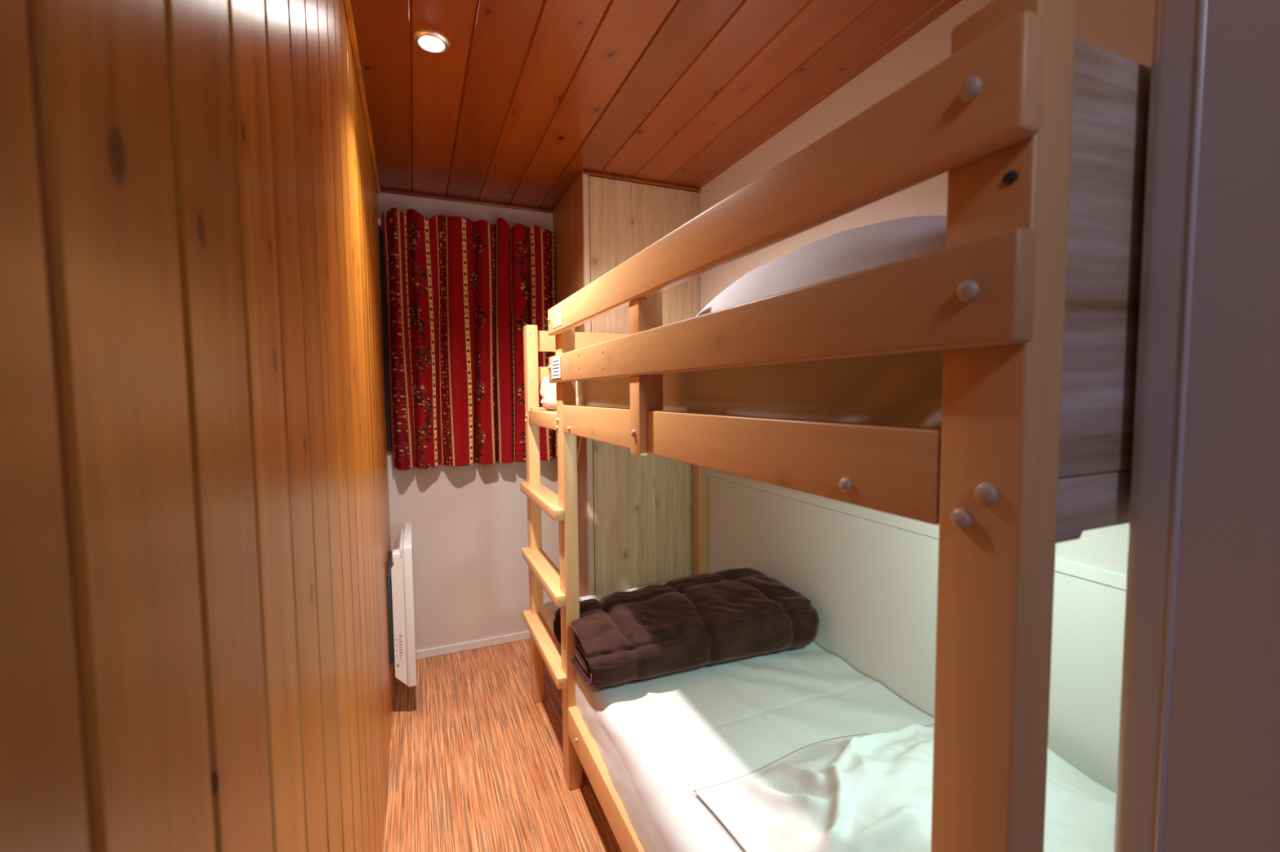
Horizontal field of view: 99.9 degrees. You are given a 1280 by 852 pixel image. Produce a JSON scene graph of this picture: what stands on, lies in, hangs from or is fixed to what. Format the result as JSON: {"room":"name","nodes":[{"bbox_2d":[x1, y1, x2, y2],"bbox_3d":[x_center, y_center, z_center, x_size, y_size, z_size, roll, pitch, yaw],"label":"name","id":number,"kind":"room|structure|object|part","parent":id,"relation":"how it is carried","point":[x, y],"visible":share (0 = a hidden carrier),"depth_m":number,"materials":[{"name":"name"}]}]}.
{"room":"bunk bedroom","nodes":[
{"label":"bunk bedroom","id":0,"kind":"room"},
{"bbox_2d":[0,0,395,851],"bbox_3d":[-0.586,0.109,1.040,0.050,2.151,3.058,-2,4,-23],"label":"wall","id":1,"kind":"structure","parent":0,"point":[195,538],"depth_m":0.30,"materials":[{"name":"brown wood"}]},
{"bbox_2d":[342,0,381,194],"bbox_3d":[-0.562,-0.954,0.978,0.014,0.022,3.038,-2,4,-23],"label":"trim","id":2,"kind":"structure","parent":1,"relation":"attached to","point":[348,6],"depth_m":1.53,"materials":[{"name":"brown wood"}]},
{"bbox_2d":[386,522,417,687],"bbox_3d":[-0.991,0.723,2.246,0.093,0.552,0.425,-2,4,-23],"label":"heater","id":3,"kind":"object","parent":1,"relation":"attached to","point":[400,571],"visible":1,"depth_m":2.06,"materials":[{"name":"white metal"}]},
{"bbox_2d":[395,635,402,666],"bbox_3d":[-0.919,0.859,2.058,0.024,0.120,0.001,-2,4,-23],"label":"print","id":4,"kind":"object","parent":3,"relation":"attached to","point":[398,637],"depth_m":2.06},
{"bbox_3d":[-0.964,0.722,2.257,0.034,0.552,0.425,-2,4,-23],"label":"panel","id":5,"kind":"part","parent":3,"relation":"part of","materials":[{"name":"white metal"}]},
{"bbox_2d":[377,192,559,650],"bbox_3d":[-0.508,0.002,2.760,1.429,2.151,0.100,-2,4,-23],"label":"wall","id":6,"kind":"structure","parent":0,"point":[469,522],"depth_m":2.60,"materials":[{"name":"white paint"}]},
{"bbox_2d":[377,217,382,227],"bbox_3d":[-0.780,-0.896,2.487,0.774,0.026,0.052,-2,4,-23],"label":"curtain rod","id":7,"kind":"object","parent":6,"relation":"attached to","point":[380,223],"visible":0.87,"depth_m":2.32,"materials":[{"name":"grey metal"}]},
{"bbox_2d":[381,208,557,471],"bbox_3d":[-0.756,-0.391,2.503,0.767,1.151,0.080,-2,4,-23],"label":"curtain","id":8,"kind":"object","parent":7,"relation":"hanging from","point":[461,292],"visible":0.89,"depth_m":2.47,"materials":[{"name":"red fabric"}]},
{"bbox_2d":[379,229,392,451],"bbox_3d":[-0.815,-0.387,2.541,0.715,0.980,0.026,-2,4,-23],"label":"window","id":9,"kind":"structure","parent":6,"relation":"in","point":[381,239],"depth_m":2.40,"materials":[{"name":"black glass"}]},
{"bbox_2d":[380,188,553,213],"bbox_3d":[-0.786,-1.050,2.521,0.771,0.016,0.014,-2,4,-23],"label":"trim","id":10,"kind":"structure","parent":6,"relation":"attached to","point":[383,190],"depth_m":2.50,"materials":[{"name":"brown wood"}]},
{"bbox_2d":[416,631,529,659],"bbox_3d":[-0.774,1.069,2.650,0.785,0.040,0.012,-2,4,-23],"label":"baseboard","id":11,"kind":"structure","parent":6,"relation":"attached to","point":[440,651],"depth_m":2.62,"materials":[{"name":"white wood"}]},
{"bbox_2d":[382,639,622,851],"bbox_3d":[0.067,1.187,1.421,1.479,0.060,3.138,-2,4,-23],"label":"floor","id":12,"kind":"structure","parent":0,"point":[476,764],"depth_m":1.80,"materials":[{"name":"brown wood"}]},
{"bbox_2d":[552,171,698,596],"bbox_3d":[-0.073,0.008,2.610,0.544,2.150,0.514,-2,4,-23],"label":"wardrobe","id":13,"kind":"object","parent":12,"relation":"on","point":[635,512],"visible":0.32,"depth_m":2.35,"materials":[{"name":"brown wood"}]},
{"bbox_3d":[-0.318,0.016,2.516,0.018,2.150,0.496,-2,4,-23],"label":"panel","id":14,"kind":"part","parent":13,"relation":"part of","materials":[{"name":"brown wood"}]},
{"bbox_2d":[520,0,1151,851],"bbox_3d":[0.268,0.385,1.447,0.829,1.535,1.920,-2,4,-23],"label":"bunk bed","id":15,"kind":"object","parent":12,"relation":"on","point":[1038,131],"visible":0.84,"depth_m":0.44,"materials":[{"name":"brown wood"}]},
{"bbox_3d":[-0.424,0.360,2.159,0.044,1.509,0.069,-2,4,-23],"label":"post","id":16,"kind":"part","parent":15,"relation":"part of","materials":[{"name":"brown wood"}]},
{"bbox_3d":[-0.222,0.386,1.680,0.044,1.513,0.072,-2,4,-23],"label":"post","id":17,"kind":"part","parent":15,"relation":"part of","materials":[{"name":"brown wood"}]},
{"bbox_3d":[0.036,0.950,1.101,0.034,0.090,1.255,-2,4,-23],"label":"rail","id":18,"kind":"part","parent":15,"relation":"part of","materials":[{"name":"brown wood"}]},
{"bbox_3d":[0.012,-0.129,1.046,0.050,0.369,0.048,-2,4,-23],"label":"guard post","id":19,"kind":"part","parent":15,"relation":"part of","materials":[{"name":"brown wood"}]},
{"bbox_3d":[0.272,0.336,2.451,0.044,1.509,0.069,-2,4,-23],"label":"post","id":20,"kind":"part","parent":15,"relation":"part of","materials":[{"name":"brown wood"}]},
{"bbox_2d":[540,582,933,851],"bbox_3d":[0.281,0.829,1.492,0.792,0.184,1.770,-2,4,-23],"label":"sheet","id":21,"kind":"object","parent":15,"relation":"on","point":[660,740],"visible":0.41,"depth_m":1.37,"materials":[{"name":"white fabric"}]},
{"bbox_2d":[553,568,819,688],"bbox_3d":[0.151,0.632,1.782,0.804,0.186,0.501,-2,4,-23],"label":"comforter","id":22,"kind":"object","parent":21,"relation":"on","point":[700,620],"visible":0.94,"depth_m":1.64,"materials":[{"name":"brown fabric"}]},
{"bbox_2d":[693,723,1115,851],"bbox_3d":[0.539,0.704,0.983,0.684,0.129,0.626,-2,4,-23],"label":"pillow","id":23,"kind":"object","parent":21,"relation":"on","point":[873,792],"visible":0.66,"depth_m":0.99,"materials":[{"name":"white fabric"}]},
{"bbox_2d":[539,351,943,427],"bbox_3d":[0.296,-0.096,1.426,0.750,0.136,1.803,-2,4,-23],"label":"mattress","id":24,"kind":"object","parent":15,"relation":"on","point":[905,389],"visible":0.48,"depth_m":0.72,"materials":[{"name":"brown fabric"}]},
{"bbox_2d":[696,215,946,316],"bbox_3d":[0.438,-0.218,0.911,0.575,0.176,0.680,-2,4,-23],"label":"pillow","id":25,"kind":"object","parent":24,"relation":"on","point":[859,249],"visible":0.18,"depth_m":0.70,"materials":[{"name":"white fabric"}]},
{"bbox_3d":[0.000,-0.136,1.022,0.022,0.080,1.401,-2,4,-23],"label":"guard rail","id":26,"kind":"part","parent":15,"relation":"part of","materials":[{"name":"brown wood"}]},
{"bbox_3d":[-0.002,-0.280,1.013,0.022,0.080,1.401,-2,4,-23],"label":"guard rail","id":27,"kind":"part","parent":15,"relation":"part of","materials":[{"name":"brown wood"}]},
{"bbox_3d":[0.291,0.445,0.460,0.044,1.535,0.069,-2,4,-23],"label":"post","id":28,"kind":"part","parent":15,"relation":"part of","materials":[{"name":"brown wood"}]},
{"bbox_3d":[0.640,-0.138,0.557,0.708,0.337,0.018,-2,4,-23],"label":"panel","id":29,"kind":"part","parent":15,"relation":"part of","materials":[{"name":"wood"}]},
{"bbox_2d":[351,0,962,210],"bbox_3d":[0.047,-1.015,1.285,1.479,0.050,3.138,-2,4,-23],"label":"ceiling","id":30,"kind":"structure","parent":0,"point":[526,97],"depth_m":1.56,"materials":[{"name":"brown wood"}]},
{"bbox_2d":[412,30,450,53],"bbox_3d":[-0.537,-0.991,1.389,0.092,0.024,0.092,-2,4,-23],"label":"recessed light","id":31,"kind":"object","parent":30,"relation":"in","point":[432,42],"visible":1,"depth_m":1.38,"materials":[{"name":"white glass"}]},
{"bbox_2d":[697,0,1154,573],"bbox_3d":[0.712,0.064,1.573,0.100,2.151,3.038,-2,4,-23],"label":"wall","id":32,"kind":"structure","parent":0,"point":[1122,28],"depth_m":1.42,"materials":[{"name":"white paint"}]},
{"bbox_2d":[583,169,701,191],"bbox_3d":[0.020,-1.045,2.300,0.543,0.014,0.014,-2,4,-23],"label":"trim","id":33,"kind":"structure","parent":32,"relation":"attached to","point":[586,172],"depth_m":2.29,"materials":[{"name":"brown wood"}]},
{"bbox_2d":[706,468,1126,591],"bbox_3d":[0.654,0.256,1.584,0.011,0.032,1.962,-2,4,-23],"label":"trim","id":34,"kind":"structure","parent":32,"relation":"attached to","point":[1102,575],"depth_m":1.48,"materials":[{"name":"white wood"}]},
{"bbox_2d":[707,475,1125,793],"bbox_3d":[0.662,0.695,1.613,0.003,0.848,1.962,-2,4,-23],"label":"wall panel","id":35,"kind":"object","parent":32,"relation":"attached to","point":[871,586],"depth_m":1.50,"materials":[{"name":"white paint"}]},
{"bbox_3d":[0.762,0.130,0.496,0.645,2.151,0.188,-2,4,-23],"label":"wall","id":36,"kind":"structure","parent":0,"visible":0},
{"bbox_2d":[1113,0,1279,851],"bbox_3d":[0.546,0.151,0.188,0.052,2.151,0.606,-2,4,-23],"label":"door frame","id":37,"kind":"structure","parent":36,"relation":"attached to","point":[1198,761],"depth_m":0.40,"materials":[{"name":"paint"}]}
]}

